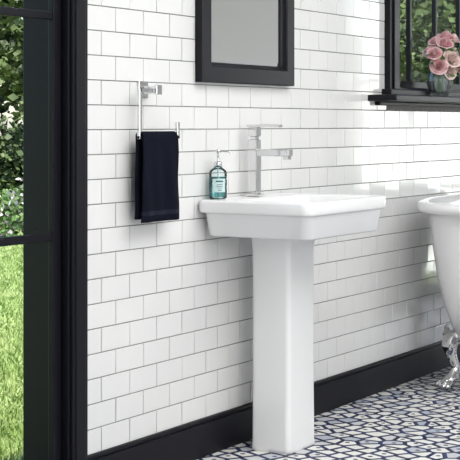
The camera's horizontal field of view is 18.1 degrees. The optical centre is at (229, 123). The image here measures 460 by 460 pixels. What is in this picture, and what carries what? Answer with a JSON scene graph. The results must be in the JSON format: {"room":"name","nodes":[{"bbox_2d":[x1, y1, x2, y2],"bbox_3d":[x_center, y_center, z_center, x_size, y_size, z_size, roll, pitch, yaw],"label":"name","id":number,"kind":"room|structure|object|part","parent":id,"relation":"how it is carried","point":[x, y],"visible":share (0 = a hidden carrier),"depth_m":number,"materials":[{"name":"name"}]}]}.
{"room":"bathroom","nodes":[
{"label":"bathroom","id":0,"kind":"room"},
{"bbox_2d":[88,0,459,454],"bbox_3d":[-0.539,-0.195,4.547,0.155,2.750,10.400,0,0,31],"label":"wall","id":1,"kind":"structure","parent":0,"point":[170,302],"depth_m":5.26,"materials":[{"name":"white tile"}]},
{"bbox_2d":[0,0,60,459],"bbox_3d":[-0.771,0.010,4.060,0.020,2.320,0.925,0,0,31],"label":"window","id":2,"kind":"structure","parent":1,"relation":"in","point":[53,15],"depth_m":4.42,"materials":[{"name":"black paint"}]},
{"bbox_2d":[23,0,87,459],"bbox_3d":[-1.056,-0.045,3.682,0.194,2.450,2.045,0,0,31],"label":"door frame","id":3,"kind":"structure","parent":1,"relation":"attached to","point":[74,13],"depth_m":4.48,"materials":[{"name":"black paint"}]},
{"bbox_2d":[137,81,179,138],"bbox_3d":[-0.252,-0.046,4.801,0.071,0.192,0.236,0,0,31],"label":"towel ring","id":4,"kind":"object","parent":1,"relation":"attached to","point":[143,89],"visible":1,"depth_m":4.74,"materials":[{"name":"silver metal"}]},
{"bbox_3d":[-0.290,-0.114,4.799,0.008,0.056,0.052,0,0,31],"label":"wall plate","id":5,"kind":"part","parent":4,"relation":"part of","materials":[{"name":"silver metal"}]},
{"bbox_3d":[-0.264,-0.113,4.783,0.056,0.026,0.024,0,0,31],"label":"post","id":6,"kind":"part","parent":4,"relation":"part of","materials":[{"name":"silver metal"}]},
{"bbox_2d":[134,131,178,222],"bbox_3d":[-0.240,0.173,4.780,0.045,0.298,0.225,0,0,31],"label":"hand towel","id":7,"kind":"object","parent":4,"relation":"hanging from","point":[157,152],"visible":1,"depth_m":4.75,"materials":[{"name":"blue fabric"}]},
{"bbox_2d":[195,0,293,85],"bbox_3d":[0.066,-0.544,5.357,0.032,0.792,0.670,0,0,31],"label":"framed mirror","id":8,"kind":"object","parent":1,"relation":"attached to","point":[251,42],"visible":1,"depth_m":5.34,"materials":[{"name":"black paint"}]},
{"bbox_3d":[0.059,-0.544,5.361,0.003,0.652,0.530,0,0,31],"label":"bevelled glass","id":9,"kind":"part","parent":8,"relation":"part of","materials":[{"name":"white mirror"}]},
{"bbox_2d":[88,341,459,459],"bbox_3d":[0.889,1.114,6.727,0.022,0.132,5.190,0,0,31],"label":"baseboard","id":10,"kind":"structure","parent":1,"relation":"attached to","point":[206,436],"depth_m":5.36,"materials":[{"name":"black paint"}]},
{"bbox_2d":[368,94,459,103],"bbox_3d":[1.083,-0.114,6.931,0.140,0.028,1.640,0,0,31],"label":"sill","id":11,"kind":"structure","parent":1,"relation":"attached to","point":[379,97],"depth_m":6.39,"materials":[{"name":"black paint"}]},
{"bbox_2d":[375,89,459,106],"bbox_3d":[1.050,-0.119,6.963,0.050,0.074,1.520,0,0,31],"label":"cove","id":12,"kind":"object","parent":11,"relation":"attached to","point":[384,91],"visible":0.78,"depth_m":6.60,"materials":[{"name":"black paint"}]},
{"bbox_2d":[422,31,459,95],"bbox_3d":[1.015,-0.284,6.765,0.196,0.309,0.288,0,0,24],"label":"vase","id":13,"kind":"object","parent":11,"relation":"on","point":[447,63],"visible":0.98,"depth_m":6.72,"materials":[{"name":"clear glass"}]},
{"bbox_2d":[384,0,459,91],"bbox_3d":[0.992,-0.698,7.022,0.190,1.145,1.360,0,0,31],"label":"window frame","id":14,"kind":"structure","parent":1,"relation":"attached to","point":[392,7],"depth_m":6.42,"materials":[{"name":"black paint"}]},
{"bbox_2d":[400,0,459,89],"bbox_3d":[1.003,-0.658,7.021,0.030,0.983,1.130,0,0,31],"label":"window","id":15,"kind":"structure","parent":1,"relation":"in","point":[408,83],"depth_m":6.81,"materials":[{"name":"black paint"}]},
{"bbox_2d":[197,363,459,459],"bbox_3d":[1.421,1.220,3.350,4.750,0.080,10.400,0,0,31],"label":"floor","id":16,"kind":"structure","parent":0,"point":[416,419],"depth_m":5.56,"materials":[{"name":"tile"}]},
{"bbox_2d":[199,193,385,453],"bbox_3d":[0.235,0.723,5.215,0.460,0.914,0.622,0,0,31],"label":"pedestal sink","id":17,"kind":"object","parent":16,"relation":"on","point":[283,228],"visible":1,"depth_m":5.17,"materials":[{"name":"white ceramic"}]},
{"bbox_2d":[209,149,231,198],"bbox_3d":[-0.039,0.177,5.122,0.064,0.176,0.073,0,0,-43],"label":"soap dispenser","id":18,"kind":"object","parent":17,"relation":"on","point":[217,184],"visible":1,"depth_m":5.11,"materials":[{"name":"teal"}]},
{"bbox_2d":[209,167,226,198],"bbox_3d":[-0.043,0.206,5.126,0.064,0.118,0.064,0,0,31],"label":"bottle","id":19,"kind":"object","parent":18,"relation":"on","point":[217,184],"depth_m":5.10,"materials":[{"name":"clear glass"}]},
{"bbox_2d":[244,125,292,195],"bbox_3d":[0.144,0.134,5.287,0.184,0.264,0.058,0,0,31],"label":"faucet","id":20,"kind":"object","parent":17,"relation":"on","point":[255,152],"visible":1,"depth_m":5.30,"materials":[{"name":"silver metal"}]},
{"bbox_3d":[0.090,0.262,5.320,0.058,0.008,0.058,0,0,31],"label":"plate","id":21,"kind":"part","parent":20,"relation":"part of","materials":[{"name":"silver metal"}]},
{"bbox_3d":[0.126,0.007,5.298,0.140,0.010,0.026,0,0,31],"label":"lever","id":22,"kind":"part","parent":20,"relation":"part of","materials":[{"name":"silver metal"}]},
{"bbox_3d":[0.156,0.105,5.280,0.155,0.026,0.028,0,0,31],"label":"spout","id":23,"kind":"part","parent":20,"relation":"part of","materials":[{"name":"silver metal"}]},
{"bbox_2d":[199,193,385,239],"bbox_3d":[0.235,0.331,5.215,0.460,0.130,0.622,0,0,31],"label":"basin","id":24,"kind":"object","parent":17,"relation":"in","point":[273,216],"depth_m":5.00,"materials":[{"name":"white ceramic"}]},
{"bbox_2d":[417,194,459,389],"bbox_3d":[1.345,0.754,6.642,0.775,0.838,1.572,0,0,31],"label":"clawfoot bathtub","id":25,"kind":"object","parent":16,"relation":"on","point":[443,212],"visible":1,"depth_m":6.14,"materials":[{"name":"white ceramic"}]},
{"label":"outside","id":26,"kind":"structure","parent":0,"visible":0},
{"bbox_2d":[0,161,22,459],"bbox_3d":[-3.282,1.280,19.108,100.000,0.001,100.000,0,0,31],"label":"lawn","id":27,"kind":"structure","parent":26,"point":[20,232],"depth_m":7.31,"materials":[{"name":"green plant"}]},
{"bbox_2d":[0,32,8,54],"bbox_3d":[-6.743,-2.054,28.148,5.450,6.947,6.661,0,0,37],"label":"tree","id":28,"kind":"object","parent":27,"relation":"on","point":[2,42],"visible":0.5,"depth_m":27.89,"materials":[{"name":"green plant"}]},
{"bbox_2d":[0,190,21,232],"bbox_3d":[-3.144,0.890,16.116,1.475,1.081,1.573,0,0,-36],"label":"flowering shrub","id":29,"kind":"object","parent":27,"relation":"on","point":[1,191],"visible":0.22,"depth_m":15.95,"materials":[{"name":"green plant"}]},
{"bbox_2d":[0,244,22,459],"bbox_3d":[-1.266,1.258,10.299,1.923,0.045,10.364,0,0,-12],"label":"grass blades","id":30,"kind":"object","parent":27,"relation":"on","point":[11,274],"visible":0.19,"depth_m":7.97,"materials":[{"name":"green plant"}]},
{"bbox_2d":[0,0,22,126],"bbox_3d":[-1.989,-1.246,22.070,4.128,5.263,5.046,0,0,37],"label":"tree","id":31,"kind":"object","parent":27,"relation":"on","point":[5,67],"visible":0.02,"depth_m":21.81,"materials":[{"name":"green plant"}]},
{"bbox_2d":[0,178,22,236],"bbox_3d":[-1.749,0.868,15.784,1.654,1.142,1.558,0,0,22],"label":"flowering shrub","id":32,"kind":"object","parent":27,"relation":"on","point":[11,202],"visible":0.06,"depth_m":15.48,"materials":[{"name":"green plant"}]},
{"bbox_2d":[0,115,22,217],"bbox_3d":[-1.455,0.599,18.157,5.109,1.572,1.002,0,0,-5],"label":"clipped hedge","id":33,"kind":"object","parent":27,"relation":"on","point":[15,143],"visible":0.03,"depth_m":17.82,"materials":[{"name":"green plant"}]},
{"bbox_2d":[0,0,22,105],"bbox_3d":[-2.708,-2.367,29.357,7.287,7.599,5.961,0,0,-38],"label":"tree","id":34,"kind":"object","parent":27,"relation":"on","point":[6,87],"visible":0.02,"depth_m":28.89,"materials":[{"name":"green plant"}]},
{"bbox_2d":[0,0,22,43],"bbox_3d":[-5.178,-1.351,22.208,3.924,5.473,4.476,0,0,29],"label":"tree","id":35,"kind":"object","parent":27,"relation":"on","point":[11,4],"visible":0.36,"depth_m":22.57,"materials":[{"name":"green plant"}]},
{"bbox_2d":[0,0,22,120],"bbox_3d":[-5.742,-2.180,30.135,5.161,7.198,5.887,0,0,-36],"label":"tree","id":36,"kind":"object","parent":27,"relation":"on","point":[3,108],"visible":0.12,"depth_m":31.58,"materials":[{"name":"green plant"}]},
{"bbox_2d":[400,0,454,83],"bbox_3d":[2.485,-0.890,22.369,3.548,4.523,4.337,0,0,-3],"label":"tree","id":37,"kind":"object","parent":27,"relation":"on","point":[421,20],"visible":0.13,"depth_m":21.36,"materials":[{"name":"green plant"}]},
{"bbox_2d":[400,4,454,80],"bbox_3d":[4.485,-2.520,28.691,7.593,7.918,6.212,0,0,18],"label":"tree","id":38,"kind":"object","parent":27,"relation":"on","point":[440,18],"visible":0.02,"depth_m":27.36,"materials":[{"name":"green plant"}]},
{"bbox_2d":[415,0,454,81],"bbox_3d":[4.852,-1.402,21.916,4.564,5.580,4.001,0,0,5],"label":"tree","id":39,"kind":"object","parent":27,"relation":"on","point":[447,1],"visible":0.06,"depth_m":21.72,"materials":[{"name":"green plant"}]}
]}

